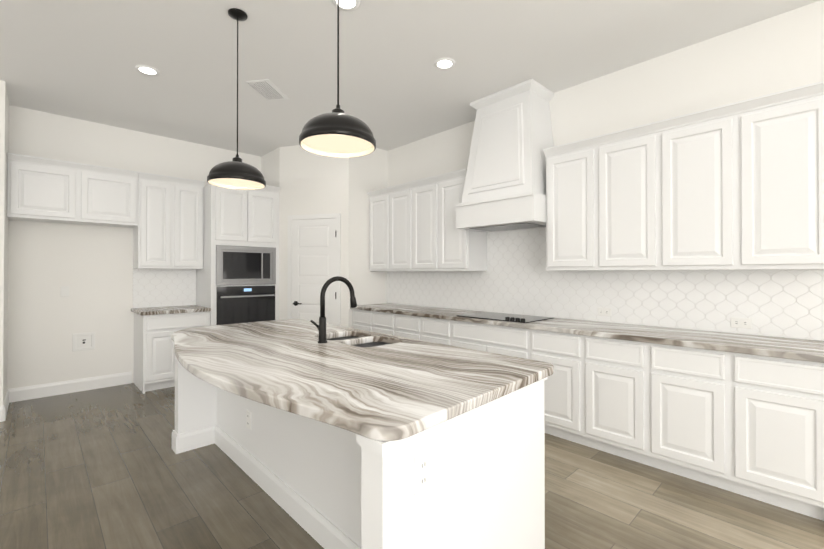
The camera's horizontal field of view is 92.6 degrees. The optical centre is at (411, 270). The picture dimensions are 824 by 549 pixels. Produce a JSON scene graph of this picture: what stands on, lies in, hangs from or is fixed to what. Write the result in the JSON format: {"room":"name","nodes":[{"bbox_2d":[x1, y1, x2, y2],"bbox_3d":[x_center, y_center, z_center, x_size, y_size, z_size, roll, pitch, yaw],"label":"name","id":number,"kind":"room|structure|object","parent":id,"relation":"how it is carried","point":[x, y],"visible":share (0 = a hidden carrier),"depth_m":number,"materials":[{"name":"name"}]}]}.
{"room":"kitchen","nodes":[
{"label":"kitchen","id":0,"kind":"room"},
{"bbox_2d":[0,80,8,405],"bbox_3d":[-4.003,-0.178,3.801,0.120,3.100,0.700,0,0,-44],"label":"wall","id":1,"kind":"structure","parent":0,"point":[4,125],"depth_m":3.59,"materials":[{"name":"white paint"}]},
{"bbox_2d":[0,389,10,421],"bbox_3d":[-3.953,1.302,3.815,0.045,0.140,0.697,0,0,-44],"label":"baseboard","id":2,"kind":"structure","parent":1,"relation":"attached to","point":[3,409],"depth_m":3.68,"materials":[{"name":"white wood"}]},
{"bbox_2d":[7,105,260,388],"bbox_3d":[-4.154,-0.175,4.279,7.400,3.100,0.200,0,0,-44],"label":"wall","id":3,"kind":"structure","parent":0,"point":[91,266],"depth_m":4.47,"materials":[{"name":"white paint"}]},
{"bbox_2d":[11,372,131,401],"bbox_3d":[-3.812,1.306,4.446,1.061,0.140,0.017,0,0,-44],"label":"baseboard","id":4,"kind":"structure","parent":3,"relation":"attached to","point":[45,390],"depth_m":4.41,"materials":[{"name":"white wood"}]},
{"bbox_2d":[7,152,138,227],"bbox_3d":[-3.683,-0.835,4.333,1.064,0.620,0.373,0,0,-44],"label":"upper cabinet","id":5,"kind":"object","parent":3,"relation":"attached to","point":[40,189],"visible":1,"depth_m":4.17,"materials":[{"name":"white wood"}]},
{"bbox_2d":[72,332,94,351],"bbox_3d":[-3.753,0.816,4.504,0.200,0.200,0.022,0,0,-44],"label":"outlet box","id":6,"kind":"object","parent":3,"relation":"attached to","point":[82,341],"visible":1,"depth_m":4.50,"materials":[{"name":"white plastic"}]},
{"bbox_2d":[133,269,195,307],"bbox_3d":[-3.167,0.223,5.069,0.702,0.485,0.008,0,0,-44],"label":"backsplash","id":7,"kind":"structure","parent":3,"relation":"attached to","point":[162,287],"depth_m":5.05,"materials":[{"name":"tile"}]},
{"bbox_2d":[133,172,204,268],"bbox_3d":[-3.041,-0.581,4.942,0.700,1.120,0.373,0,0,-44],"label":"upper cabinet","id":8,"kind":"object","parent":3,"relation":"attached to","point":[168,231],"visible":1,"depth_m":4.80,"materials":[{"name":"white wood"}]},
{"bbox_2d":[261,145,387,327],"bbox_3d":[-1.312,-0.166,5.788,1.200,3.100,1.530,0,0,-44],"label":"wall","id":9,"kind":"structure","parent":0,"point":[307,182],"depth_m":5.36,"materials":[{"name":"white paint"}]},
{"bbox_2d":[287,213,340,325],"bbox_3d":[-1.329,0.312,5.316,0.794,2.137,0.018,0,0,16],"label":"door","id":10,"kind":"structure","parent":9,"relation":"attached to","point":[314,254],"depth_m":5.32,"materials":[{"name":"white wood"}]},
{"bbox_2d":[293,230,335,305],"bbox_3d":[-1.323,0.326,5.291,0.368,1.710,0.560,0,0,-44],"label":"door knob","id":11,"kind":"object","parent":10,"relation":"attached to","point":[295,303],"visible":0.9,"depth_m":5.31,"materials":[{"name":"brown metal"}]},
{"bbox_2d":[0,0,818,156],"bbox_3d":[-0.808,-1.796,0.915,7.600,0.100,9.700,0,0,-44],"label":"ceiling","id":12,"kind":"structure","parent":0,"point":[79,59],"depth_m":3.16,"materials":[{"name":"white paint"}]},
{"bbox_2d":[135,65,159,75],"bbox_3d":[-2.284,-1.726,3.403,0.180,0.008,0.180,0,0,-44],"label":"recessed light","id":13,"kind":"object","parent":12,"relation":"in","point":[148,70],"visible":1,"depth_m":3.40,"materials":[{"name":"white plastic"}]},
{"bbox_2d":[207,8,265,189],"bbox_3d":[-1.180,-1.157,2.662,0.364,1.154,0.364,0,0,-44],"label":"pendant light","id":14,"kind":"object","parent":12,"relation":"hanging from","point":[236,172],"visible":1,"depth_m":2.61,"materials":[{"name":"black metal"}]},
{"bbox_2d":[246,79,288,100],"bbox_3d":[-1.376,-1.722,3.776,0.220,0.011,0.400,0,0,10],"label":"ceiling vent","id":15,"kind":"object","parent":12,"relation":"in","point":[267,89],"visible":1,"depth_m":3.75,"materials":[{"name":"white metal"}]},
{"bbox_2d":[299,0,375,157],"bbox_3d":[-0.356,-1.167,1.902,0.364,1.144,0.364,0,0,-44],"label":"pendant light","id":16,"kind":"object","parent":12,"relation":"hanging from","point":[337,132],"visible":1,"depth_m":1.84,"materials":[{"name":"black metal"}]},
{"bbox_2d":[332,0,359,10],"bbox_3d":[-0.425,-1.732,2.538,0.180,0.008,0.180,0,0,-44],"label":"recessed light","id":17,"kind":"object","parent":12,"relation":"in","point":[348,5],"visible":0.96,"depth_m":2.56,"materials":[{"name":"white plastic"}]},
{"bbox_2d":[434,58,454,69],"bbox_3d":[0.274,-1.727,3.295,0.180,0.008,0.180,0,0,-44],"label":"recessed light","id":18,"kind":"object","parent":12,"relation":"in","point":[444,63],"visible":1,"depth_m":3.28,"materials":[{"name":"white plastic"}]},
{"bbox_2d":[0,383,823,548],"bbox_3d":[-0.808,1.404,0.896,7.600,0.100,9.700,0,0,-44],"label":"floor","id":19,"kind":"structure","parent":0,"point":[105,468],"depth_m":2.35,"materials":[{"name":"brown wood"}]},
{"bbox_2d":[131,305,210,393],"bbox_3d":[-2.953,0.921,4.825,0.722,0.914,0.650,0,0,-44],"label":"base cabinet","id":20,"kind":"object","parent":19,"relation":"on","point":[155,328],"visible":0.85,"depth_m":4.54,"materials":[{"name":"white wood"}]},
{"bbox_2d":[131,305,210,315],"bbox_3d":[-2.953,0.483,4.827,0.722,0.038,0.650,0,0,-44],"label":"countertop","id":21,"kind":"structure","parent":20,"relation":"on","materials":[{"name":"grey stone"}]},
{"bbox_2d":[196,184,280,325],"bbox_3d":[-2.356,0.118,5.370,0.881,2.527,0.690,0,0,-44],"label":"tall cabinet","id":22,"kind":"object","parent":19,"relation":"on","point":[237,278],"visible":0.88,"depth_m":5.12,"materials":[{"name":"white painted wood"}]},
{"bbox_2d":[172,364,544,548],"bbox_3d":[-0.593,0.926,2.407,1.095,0.875,2.624,0,0,-44],"label":"kitchen island","id":23,"kind":"object","parent":19,"relation":"on","point":[486,490],"depth_m":1.67,"materials":[{"name":"white wood"}]},
{"bbox_2d":[246,410,250,429],"bbox_3d":[-1.100,1.005,2.649,0.008,0.115,0.072,0,0,-44],"label":"outlet","id":24,"kind":"object","parent":23,"relation":"attached to","point":[248,419],"visible":1,"depth_m":2.64,"materials":[{"name":"white plastic"}]},
{"bbox_2d":[171,319,553,467],"bbox_3d":[-0.646,0.468,2.360,1.277,0.039,2.662,0,0,-44],"label":"island countertop","id":25,"kind":"structure","parent":23,"relation":"on","point":[340,404],"depth_m":1.77,"materials":[{"name":"grey stone"}]},
{"bbox_2d":[311,276,356,343],"bbox_3d":[-0.494,0.244,2.533,0.312,0.412,0.090,0,0,-44],"label":"faucet","id":26,"kind":"object","parent":25,"relation":"on","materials":[{"name":"black metal"}]},
{"bbox_2d":[331,332,394,347],"bbox_3d":[-0.364,0.586,2.610,0.394,0.217,0.669,0,0,-44],"label":"sink","id":27,"kind":"object","parent":25,"relation":"in","point":[363,341],"depth_m":2.66,"materials":[{"name":"silver metal"}]},
{"bbox_2d":[414,450,429,495],"bbox_3d":[0.033,0.626,1.220,0.008,0.115,0.072,0,0,42],"label":"outlet","id":28,"kind":"object","parent":23,"relation":"attached to","point":[421,472],"visible":1,"depth_m":1.21,"materials":[{"name":"white plastic"}]},
{"bbox_2d":[352,311,369,330],"bbox_3d":[-0.425,0.943,5.262,0.627,0.875,0.436,0,0,-44],"label":"base cabinet","id":29,"kind":"object","parent":19,"relation":"on","point":[360,319],"depth_m":5.05,"materials":[{"name":"white wood"}]},
{"bbox_2d":[370,311,393,334],"bbox_3d":[-0.127,0.941,4.948,0.627,0.875,0.430,0,0,-44],"label":"base cabinet","id":30,"kind":"object","parent":19,"relation":"on","point":[380,322],"depth_m":4.75,"materials":[{"name":"white wood"}]},
{"bbox_2d":[394,315,417,339],"bbox_3d":[0.169,0.939,4.637,0.627,0.875,0.430,0,0,-44],"label":"base cabinet","id":31,"kind":"object","parent":19,"relation":"on","point":[406,326],"depth_m":4.43,"materials":[{"name":"white wood"}]},
{"bbox_2d":[418,319,449,344],"bbox_3d":[0.466,0.938,4.325,0.627,0.875,0.430,0,0,-44],"label":"base cabinet","id":32,"kind":"object","parent":19,"relation":"on","point":[431,330],"depth_m":4.12,"materials":[{"name":"white wood"}]},
{"bbox_2d":[450,319,525,358],"bbox_3d":[0.914,0.935,3.854,0.627,0.875,0.870,0,0,-44],"label":"base cabinet","id":33,"kind":"object","parent":19,"relation":"on","point":[510,341],"depth_m":3.62,"materials":[{"name":"white wood"}]},
{"bbox_2d":[526,331,577,442],"bbox_3d":[1.368,0.932,3.376,0.627,0.875,0.450,0,0,-44],"label":"base cabinet","id":34,"kind":"object","parent":19,"relation":"on","point":[561,387],"depth_m":3.14,"materials":[{"name":"white wood"}]},
{"bbox_2d":[578,335,645,464],"bbox_3d":[1.675,0.930,3.053,0.627,0.875,0.440,0,0,-44],"label":"base cabinet","id":35,"kind":"object","parent":19,"relation":"on","point":[611,413],"depth_m":2.85,"materials":[{"name":"white wood"}]},
{"bbox_2d":[642,343,725,489],"bbox_3d":[1.978,0.928,2.734,0.627,0.875,0.440,0,0,-44],"label":"base cabinet","id":36,"kind":"object","parent":19,"relation":"on","point":[684,388],"depth_m":2.53,"materials":[{"name":"white wood"}]},
{"bbox_2d":[726,351,823,520],"bbox_3d":[2.282,0.926,2.416,0.627,0.875,0.440,0,0,-44],"label":"base cabinet","id":37,"kind":"object","parent":19,"relation":"on","point":[742,414],"depth_m":2.22,"materials":[{"name":"white wood"}]},
{"bbox_2d":[350,303,823,362],"bbox_3d":[0.931,0.477,3.822,0.650,0.039,4.396,0,0,-44],"label":"countertop","id":38,"kind":"structure","parent":37,"relation":"on","point":[806,351],"depth_m":2.80,"materials":[{"name":"grey stone"}]},
{"bbox_2d":[457,312,553,322],"bbox_3d":[0.899,0.440,3.844,0.520,0.034,0.770,0,0,-44],"label":"cooktop","id":39,"kind":"object","parent":38,"relation":"in","point":[508,317],"visible":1,"depth_m":3.75,"materials":[{"name":"black glass"}]},
{"bbox_2d":[388,0,823,339],"bbox_3d":[1.873,-0.180,3.455,0.200,3.100,9.700,0,0,-44],"label":"wall","id":40,"kind":"structure","parent":0,"point":[781,52],"depth_m":3.10,"materials":[{"name":"white paint"}]},
{"bbox_2d":[367,188,386,270],"bbox_3d":[-0.325,-0.529,5.370,0.347,1.080,0.431,0,0,-44],"label":"upper cabinet","id":41,"kind":"object","parent":40,"relation":"attached to","point":[377,199],"depth_m":5.25,"materials":[{"name":"white wood"}]},
{"bbox_2d":[387,182,410,270],"bbox_3d":[-0.028,-0.531,5.057,0.347,1.080,0.431,0,0,-44],"label":"upper cabinet","id":42,"kind":"object","parent":40,"relation":"attached to","point":[398,196],"depth_m":4.94,"materials":[{"name":"white wood"}]},
{"bbox_2d":[411,176,434,270],"bbox_3d":[0.269,-0.533,4.745,0.347,1.080,0.431,0,0,-44],"label":"upper cabinet","id":43,"kind":"object","parent":40,"relation":"attached to","point":[412,225],"depth_m":4.64,"materials":[{"name":"white wood"}]},
{"bbox_2d":[435,168,486,270],"bbox_3d":[0.566,-0.534,4.433,0.347,1.080,0.431,0,0,-44],"label":"upper cabinet","id":44,"kind":"object","parent":40,"relation":"attached to","point":[455,249],"depth_m":4.32,"materials":[{"name":"white wood"}]},
{"bbox_2d":[455,79,553,231],"bbox_3d":[0.941,-1.073,3.892,0.553,1.306,0.868,0,0,-44],"label":"range hood","id":45,"kind":"object","parent":40,"relation":"attached to","point":[505,179],"visible":0.88,"depth_m":3.70,"materials":[{"name":"white painted wood"}]},
{"bbox_2d":[543,137,594,270],"bbox_3d":[1.470,-0.540,3.482,0.347,1.080,0.445,0,0,-44],"label":"upper cabinet","id":46,"kind":"object","parent":40,"relation":"attached to","point":[570,167],"depth_m":3.36,"materials":[{"name":"white wood"}]},
{"bbox_2d":[387,227,823,340],"bbox_3d":[1.159,0.016,4.052,0.008,0.885,4.381,0,0,-44],"label":"backsplash","id":47,"kind":"structure","parent":40,"relation":"attached to","point":[516,277],"depth_m":3.37,"materials":[{"name":"tile"}]},
{"bbox_2d":[598,307,610,316],"bbox_3d":[1.695,0.367,3.472,0.008,0.072,0.115,0,0,-44],"label":"electrical outlet","id":48,"kind":"object","parent":47,"relation":"attached to","point":[604,311],"visible":1,"depth_m":3.47,"materials":[{"name":"white plastic"}]},
{"bbox_2d":[731,317,751,328],"bbox_3d":[2.337,0.374,2.797,0.008,0.072,0.115,0,0,-44],"label":"electrical outlet","id":49,"kind":"object","parent":47,"relation":"attached to","point":[741,322],"visible":1,"depth_m":2.79,"materials":[{"name":"white plastic"}]},
{"bbox_2d":[595,122,654,269],"bbox_3d":[1.776,-0.542,3.160,0.347,1.080,0.445,0,0,-44],"label":"upper cabinet","id":50,"kind":"object","parent":40,"relation":"attached to","point":[624,159],"depth_m":3.04,"materials":[{"name":"white wood"}]},
{"bbox_2d":[655,103,734,269],"bbox_3d":[2.083,-0.544,2.838,0.347,1.080,0.444,0,0,-44],"label":"upper cabinet","id":51,"kind":"object","parent":40,"relation":"attached to","point":[695,152],"depth_m":2.72,"materials":[{"name":"white wood"}]},
{"bbox_2d":[735,81,823,269],"bbox_3d":[2.389,-0.546,2.516,0.347,1.080,0.444,0,0,-44],"label":"upper cabinet","id":52,"kind":"object","parent":40,"relation":"attached to","point":[739,185],"depth_m":2.41,"materials":[{"name":"white wood"}]}
]}

